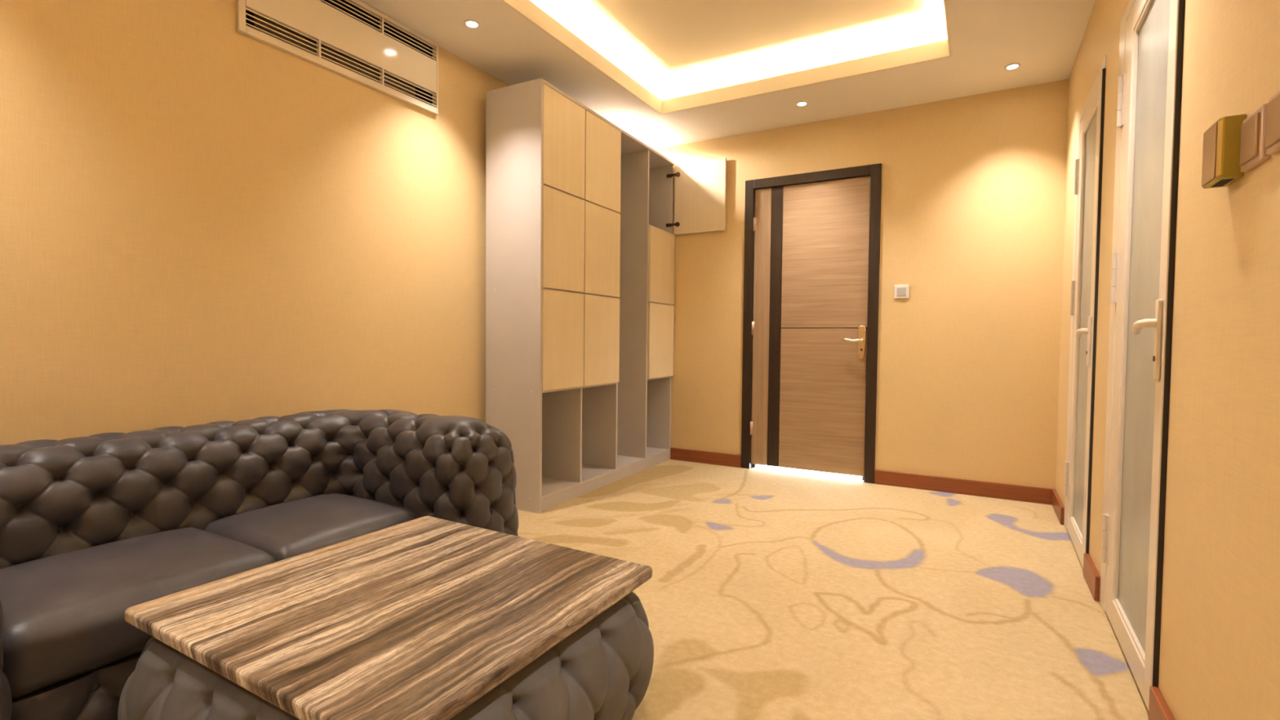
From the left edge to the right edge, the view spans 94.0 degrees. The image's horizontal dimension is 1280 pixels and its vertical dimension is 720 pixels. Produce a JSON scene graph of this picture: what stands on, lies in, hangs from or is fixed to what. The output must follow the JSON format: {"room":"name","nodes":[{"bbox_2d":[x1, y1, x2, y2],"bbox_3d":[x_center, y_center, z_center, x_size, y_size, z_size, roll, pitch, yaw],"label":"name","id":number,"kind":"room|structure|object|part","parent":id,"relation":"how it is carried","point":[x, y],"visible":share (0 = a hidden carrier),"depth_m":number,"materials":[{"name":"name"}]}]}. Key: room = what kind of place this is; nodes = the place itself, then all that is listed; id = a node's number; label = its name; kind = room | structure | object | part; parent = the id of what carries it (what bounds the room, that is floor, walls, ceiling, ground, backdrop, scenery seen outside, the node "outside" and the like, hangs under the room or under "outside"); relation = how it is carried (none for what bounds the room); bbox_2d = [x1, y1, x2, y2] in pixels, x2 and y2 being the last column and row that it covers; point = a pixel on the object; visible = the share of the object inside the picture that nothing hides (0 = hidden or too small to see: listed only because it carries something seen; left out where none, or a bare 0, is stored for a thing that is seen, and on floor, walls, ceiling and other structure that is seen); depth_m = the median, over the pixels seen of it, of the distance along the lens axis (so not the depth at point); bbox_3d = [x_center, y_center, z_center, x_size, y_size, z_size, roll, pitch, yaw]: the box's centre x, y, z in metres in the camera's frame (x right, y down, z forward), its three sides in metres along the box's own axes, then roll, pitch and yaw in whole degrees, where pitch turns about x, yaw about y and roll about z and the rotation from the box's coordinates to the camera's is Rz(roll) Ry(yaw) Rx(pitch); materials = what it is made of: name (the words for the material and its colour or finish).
{"room":"living room","nodes":[
{"label":"living room","id":0,"kind":"room"},
{"bbox_2d":[0,0,510,444],"bbox_3d":[-1.496,-0.503,2.506,0.120,2.800,5.570,2,2,30],"label":"wall","id":1,"kind":"structure","parent":0,"point":[203,220],"depth_m":2.23,"materials":[{"name":"paint"}]},
{"bbox_2d":[235,0,438,115],"bbox_3d":[-1.333,-1.443,2.704,0.122,0.360,0.960,2,2,30],"label":"air vent","id":2,"kind":"object","parent":1,"relation":"in","point":[353,40],"visible":0.96,"depth_m":2.68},
{"bbox_2d":[360,0,1095,149],"bbox_3d":[-0.142,-1.697,1.772,2.899,0.228,5.450,2,2,30],"label":"ceiling","id":3,"kind":"structure","parent":0,"point":[672,73],"depth_m":3.34,"materials":[{"name":"paint"}]},
{"bbox_2d":[463,18,479,28],"bbox_3d":[-0.812,-1.624,2.887,0.076,0.006,0.076,2,2,30],"label":"recessed light","id":4,"kind":"object","parent":3,"relation":"in","point":[473,24],"visible":1,"depth_m":2.88,"materials":[{"name":"white plastic"}]},
{"bbox_2d":[632,132,642,136],"bbox_3d":[-0.017,-1.668,4.415,0.076,0.006,0.076,2,2,30],"label":"recessed light","id":5,"kind":"object","parent":3,"relation":"in","point":[635,134],"visible":1,"depth_m":4.41,"materials":[{"name":"white plastic"}]},
{"bbox_2d":[795,101,808,106],"bbox_3d":[1.035,-1.638,3.818,0.076,0.006,0.076,2,2,30],"label":"recessed light","id":6,"kind":"object","parent":3,"relation":"in","point":[799,103],"visible":1,"depth_m":3.81,"materials":[{"name":"white plastic"}]},
{"bbox_2d":[1004,62,1020,70],"bbox_3d":[2.044,-1.610,3.278,0.076,0.006,0.076,2,2,30],"label":"recessed light","id":7,"kind":"object","parent":3,"relation":"in","point":[1014,65],"visible":1,"depth_m":3.28,"materials":[{"name":"white plastic"}]},
{"bbox_2d":[750,464,863,481],"bbox_3d":[1.536,0.817,4.888,1.936,0.039,1.500,2,2,30],"label":"floor","id":8,"kind":"structure","parent":0,"point":[837,476],"depth_m":4.30,"materials":[{"name":"tile"}]},
{"bbox_2d":[517,459,1148,719],"bbox_3d":[-0.166,0.882,1.859,2.899,0.001,5.450,2,2,30],"label":"floor","id":9,"kind":"structure","parent":0,"point":[769,595],"depth_m":2.20,"materials":[{"name":"carpet"}]},
{"bbox_2d":[0,408,518,719],"bbox_3d":[-1.264,0.547,1.762,1.012,0.654,1.774,2,2,30],"label":"sofa","id":10,"kind":"object","parent":9,"relation":"on","point":[94,528],"visible":0.75,"depth_m":1.72,"materials":[{"name":"leather"}]},
{"bbox_3d":[-1.015,0.758,1.626,0.047,0.168,1.086,2,2,30],"label":"rail","id":11,"kind":"part","parent":10,"relation":"part of","materials":[{"name":"leather"}]},
{"bbox_3d":[-1.339,0.757,1.811,0.700,0.170,1.266,2,2,30],"label":"frame","id":12,"kind":"part","parent":10,"relation":"part of","materials":[{"name":"brown leather"}]},
{"bbox_2d":[0,527,275,698],"bbox_3d":[-1.332,0.589,1.527,0.524,0.176,0.540,2,2,30],"label":"seat cushion","id":13,"kind":"object","parent":10,"relation":"on","point":[64,604],"depth_m":1.37,"materials":[{"name":"leather"}]},
{"bbox_2d":[204,493,417,561],"bbox_3d":[-1.080,0.576,1.971,0.524,0.176,0.474,2,2,30],"label":"seat cushion","id":14,"kind":"object","parent":10,"relation":"on","point":[286,526],"depth_m":1.89,"materials":[{"name":"leather"}]},
{"bbox_2d":[117,515,653,719],"bbox_3d":[-0.526,0.702,1.390,0.921,0.360,0.869,2,2,30],"label":"coffee table","id":15,"kind":"object","parent":9,"relation":"on","point":[426,617],"visible":1,"depth_m":1.21,"materials":[{"name":"wood"}]},
{"bbox_2d":[485,78,726,513],"bbox_3d":[-0.114,-0.350,3.937,0.809,2.324,1.704,2,2,28],"label":"storage cabinet","id":16,"kind":"object","parent":9,"relation":"on","point":[580,239],"visible":0.96,"depth_m":3.59,"materials":[{"name":"beige wood"}]},
{"bbox_3d":[-0.698,-0.334,3.294,0.385,2.324,0.018,2,2,28],"label":"panel","id":17,"kind":"part","parent":16,"relation":"part of","materials":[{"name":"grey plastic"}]},
{"bbox_2d":[542,386,580,392],"bbox_3d":[-0.607,0.162,3.496,0.356,0.018,0.398,2,2,28],"label":"shelf","id":18,"kind":"object","parent":16,"relation":"attached to","point":[544,389],"depth_m":3.39,"materials":[{"name":"grey wood"}]},
{"bbox_2d":[542,184,581,199],"bbox_3d":[-0.597,-0.950,3.459,0.356,0.018,0.398,2,2,28],"label":"shelf","id":19,"kind":"object","parent":16,"relation":"attached to","point":[557,189],"depth_m":3.35,"materials":[{"name":"wood"}]},
{"bbox_2d":[542,287,581,293],"bbox_3d":[-0.602,-0.398,3.478,0.356,0.018,0.398,2,2,28],"label":"shelf","id":20,"kind":"object","parent":16,"relation":"attached to","point":[545,290],"depth_m":3.37,"materials":[{"name":"wood"}]},
{"bbox_3d":[-0.438,-0.113,3.402,0.017,0.552,0.399,2,2,28],"label":"door","id":21,"kind":"part","parent":16,"relation":"part of","materials":[{"name":"brown wood"}]},
{"bbox_3d":[-0.432,-0.670,3.383,0.017,0.544,0.399,2,2,28],"label":"door","id":22,"kind":"part","parent":16,"relation":"part of","materials":[{"name":"brown wood"}]},
{"bbox_3d":[-0.427,-1.213,3.365,0.017,0.525,0.399,2,2,28],"label":"door","id":23,"kind":"part","parent":16,"relation":"part of","materials":[{"name":"brown wood"}]},
{"bbox_2d":[582,382,616,388],"bbox_3d":[-0.409,0.152,3.868,0.356,0.018,0.407,2,2,28],"label":"shelf","id":24,"kind":"object","parent":16,"relation":"attached to","point":[584,384],"depth_m":3.77,"materials":[{"name":"grey wood"}]},
{"bbox_2d":[582,293,617,297],"bbox_3d":[-0.404,-0.408,3.849,0.356,0.018,0.407,2,2,28],"label":"shelf","id":25,"kind":"object","parent":16,"relation":"attached to","point":[585,295],"depth_m":3.74,"materials":[{"name":"wood"}]},
{"bbox_3d":[-0.236,-0.680,3.752,0.017,0.544,0.416,2,2,28],"label":"door","id":26,"kind":"part","parent":16,"relation":"part of","materials":[{"name":"brown wood"}]},
{"bbox_3d":[-0.241,-0.124,3.770,0.017,0.552,0.416,2,2,28],"label":"door","id":27,"kind":"part","parent":16,"relation":"part of","materials":[{"name":"brown wood"}]},
{"bbox_3d":[-0.231,-1.223,3.733,0.017,0.525,0.416,2,2,28],"label":"door","id":28,"kind":"part","parent":16,"relation":"part of","materials":[{"name":"brown wood"}]},
{"bbox_3d":[-0.319,0.732,4.078,0.367,0.018,1.667,2,2,28],"label":"panel","id":29,"kind":"part","parent":16,"relation":"part of","materials":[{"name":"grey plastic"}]},
{"bbox_3d":[-0.290,-1.508,3.998,0.385,0.018,1.667,2,2,28],"label":"panel","id":30,"kind":"part","parent":16,"relation":"part of","materials":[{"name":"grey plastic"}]},
{"bbox_2d":[647,376,670,380],"bbox_3d":[-0.011,0.131,4.614,0.356,0.018,0.398,2,2,28],"label":"shelf","id":31,"kind":"object","parent":16,"relation":"attached to","point":[649,378],"depth_m":4.56,"materials":[{"name":"grey wood"}]},
{"bbox_2d":[648,301,671,305],"bbox_3d":[-0.005,-0.430,4.596,0.356,0.018,0.398,2,2,28],"label":"shelf","id":32,"kind":"object","parent":16,"relation":"attached to","point":[650,303],"depth_m":4.47,"materials":[{"name":"wood"}]},
{"bbox_3d":[0.087,-0.377,4.784,0.367,2.324,0.018,2,2,28],"label":"panel","id":33,"kind":"part","parent":16,"relation":"part of","materials":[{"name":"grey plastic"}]},
{"bbox_2d":[648,224,671,233],"bbox_3d":[0.000,-0.982,4.577,0.356,0.018,0.398,2,2,28],"label":"shelf","id":34,"kind":"object","parent":16,"relation":"attached to","point":[651,227],"depth_m":4.43,"materials":[{"name":"grey wood"}]},
{"bbox_3d":[0.160,-0.145,4.522,0.017,0.552,0.417,2,2,28],"label":"door","id":35,"kind":"part","parent":16,"relation":"part of","materials":[{"name":"brown wood"}]},
{"bbox_3d":[0.165,-0.702,4.503,0.017,0.544,0.417,2,2,28],"label":"door","id":36,"kind":"part","parent":16,"relation":"part of","materials":[{"name":"brown wood"}]},
{"bbox_3d":[0.456,-1.240,4.547,0.420,0.533,0.017,2,2,30],"label":"door panel","id":37,"kind":"part","parent":16,"relation":"part of","materials":[{"name":"brown wood"}]},
{"bbox_2d":[654,79,1068,488],"bbox_3d":[1.222,-0.536,4.234,3.139,2.800,0.120,2,2,30],"label":"wall","id":38,"kind":"structure","parent":0,"point":[973,193],"depth_m":3.78,"materials":[{"name":"paint"}]},
{"bbox_2d":[741,163,881,483],"bbox_3d":[1.187,-0.245,4.219,0.936,2.120,0.156,2,2,30],"label":"door","id":39,"kind":"structure","parent":38,"relation":"in","point":[811,261],"depth_m":4.19,"materials":[{"name":"brown wood"}]},
{"bbox_3d":[0.888,-0.235,4.376,0.121,2.016,0.010,2,2,30],"label":"narrow panel","id":40,"kind":"part","parent":39,"relation":"part of","materials":[{"name":"brown wood"}]},
{"bbox_3d":[1.267,0.282,4.175,0.587,1.003,0.010,2,2,30],"label":"panel","id":41,"kind":"part","parent":39,"relation":"part of","materials":[{"name":"brown wood"}]},
{"bbox_3d":[1.277,-0.729,4.141,0.587,1.007,0.010,2,2,30],"label":"panel","id":42,"kind":"part","parent":39,"relation":"part of","materials":[{"name":"brown wood"}]},
{"bbox_3d":[1.433,-0.133,4.024,0.132,0.030,0.056,2,2,30],"label":"lever","id":43,"kind":"part","parent":39,"relation":"part of","materials":[{"name":"gold metal"}]},
{"bbox_3d":[1.494,-0.120,4.024,0.060,0.238,0.009,2,2,30],"label":"handle","id":44,"kind":"part","parent":39,"relation":"part of","materials":[{"name":"gold metal"}]},
{"bbox_2d":[670,447,1055,504],"bbox_3d":[1.175,0.769,4.218,2.899,0.093,0.018,2,2,30],"label":"baseboard","id":45,"kind":"structure","parent":38,"relation":"attached to","point":[957,486],"depth_m":3.80,"materials":[{"name":"red wood"}]},
{"bbox_2d":[893,284,908,298],"bbox_3d":[1.702,-0.444,3.888,0.086,0.086,0.012,2,2,30],"label":"wall switch","id":46,"kind":"object","parent":38,"relation":"attached to","point":[901,291],"visible":1,"depth_m":3.88,"materials":[{"name":"white plastic"}]},
{"bbox_2d":[1055,0,1279,719],"bbox_3d":[1.129,-0.429,1.017,0.120,2.800,5.570,2,2,30],"label":"wall","id":47,"kind":"structure","parent":0,"point":[1220,657],"depth_m":1.20,"materials":[{"name":"paint"}]},
{"bbox_2d":[1063,55,1106,568],"bbox_3d":[2.038,-0.173,2.735,0.123,2.092,0.774,2,2,30],"label":"door","id":48,"kind":"structure","parent":47,"relation":"in","point":[1091,120],"depth_m":2.72,"materials":[{"name":"white metal"}]},
{"bbox_3d":[2.002,0.819,2.716,0.040,0.085,0.457,2,2,30],"label":"rail","id":49,"kind":"part","parent":48,"relation":"part of","materials":[{"name":"white metal"}]},
{"bbox_3d":[1.863,-0.114,2.517,0.038,0.038,0.132,2,2,30],"label":"lever","id":50,"kind":"part","parent":48,"relation":"part of","materials":[{"name":"white metal"}]},
{"bbox_3d":[2.009,-0.153,2.685,0.006,1.880,0.475,2,2,30],"label":"pane","id":51,"kind":"part","parent":48,"relation":"part of","materials":[{"name":"white glass"}]},
{"bbox_3d":[1.851,-0.077,2.462,0.010,0.205,0.030,2,2,30],"label":"handle plate","id":52,"kind":"part","parent":48,"relation":"part of","materials":[{"name":"white metal"}]},
{"bbox_3d":[2.021,-1.125,2.651,0.040,0.085,0.457,2,2,30],"label":"rail","id":53,"kind":"part","parent":48,"relation":"part of","materials":[{"name":"white metal"}]},
{"bbox_2d":[1051,489,1174,719],"bbox_3d":[1.082,0.871,1.139,0.018,0.093,5.432,2,2,30],"label":"baseboard","id":54,"kind":"structure","parent":47,"relation":"attached to","point":[1158,709],"depth_m":2.20,"materials":[{"name":"red wood"}]},
{"bbox_2d":[1099,0,1185,710],"bbox_3d":[1.507,-0.147,1.801,0.124,2.092,0.797,2,2,30],"label":"door","id":55,"kind":"structure","parent":47,"relation":"in","point":[1151,42],"depth_m":1.75,"materials":[{"name":"white metal"}]},
{"bbox_3d":[1.464,0.846,1.768,0.040,0.085,0.487,2,2,30],"label":"rail","id":56,"kind":"part","parent":55,"relation":"part of","materials":[{"name":"white metal"}]},
{"bbox_3d":[1.482,-1.098,1.703,0.040,0.085,0.487,2,2,30],"label":"rail","id":57,"kind":"part","parent":55,"relation":"part of","materials":[{"name":"white metal"}]},
{"bbox_3d":[1.470,-0.126,1.737,0.006,1.880,0.505,2,2,30],"label":"pane","id":58,"kind":"part","parent":55,"relation":"part of","materials":[{"name":"white glass"}]},
{"bbox_3d":[1.322,-0.087,1.565,0.038,0.038,0.132,2,2,30],"label":"lever","id":59,"kind":"part","parent":55,"relation":"part of","materials":[{"name":"white metal"}]},
{"bbox_3d":[1.309,-0.051,1.510,0.010,0.205,0.030,2,2,30],"label":"handle plate","id":60,"kind":"part","parent":55,"relation":"part of","materials":[{"name":"white metal"}]},
{"bbox_2d":[1201,114,1246,188],"bbox_3d":[1.099,-0.390,1.127,0.038,0.113,0.088,2,2,30],"label":"card holder","id":61,"kind":"object","parent":47,"relation":"attached to","point":[1221,167],"visible":0.98,"depth_m":1.10,"materials":[{"name":"gold plastic"}]},
{"bbox_2d":[1239,102,1270,172],"bbox_3d":[1.055,-0.380,1.026,0.016,0.092,0.092,2,2,30],"label":"switch plate","id":62,"kind":"object","parent":47,"relation":"attached to","point":[1253,128],"visible":0.94,"depth_m":1.01,"materials":[{"name":"brown plastic"}]},
{"bbox_2d":[1265,89,1279,155],"bbox_3d":[1.001,-0.377,0.930,0.016,0.092,0.092,2,2,30],"label":"switch plate","id":63,"kind":"object","parent":47,"relation":"attached to","point":[1272,140],"visible":1,"depth_m":0.94,"materials":[{"name":"brown plastic"}]}
]}

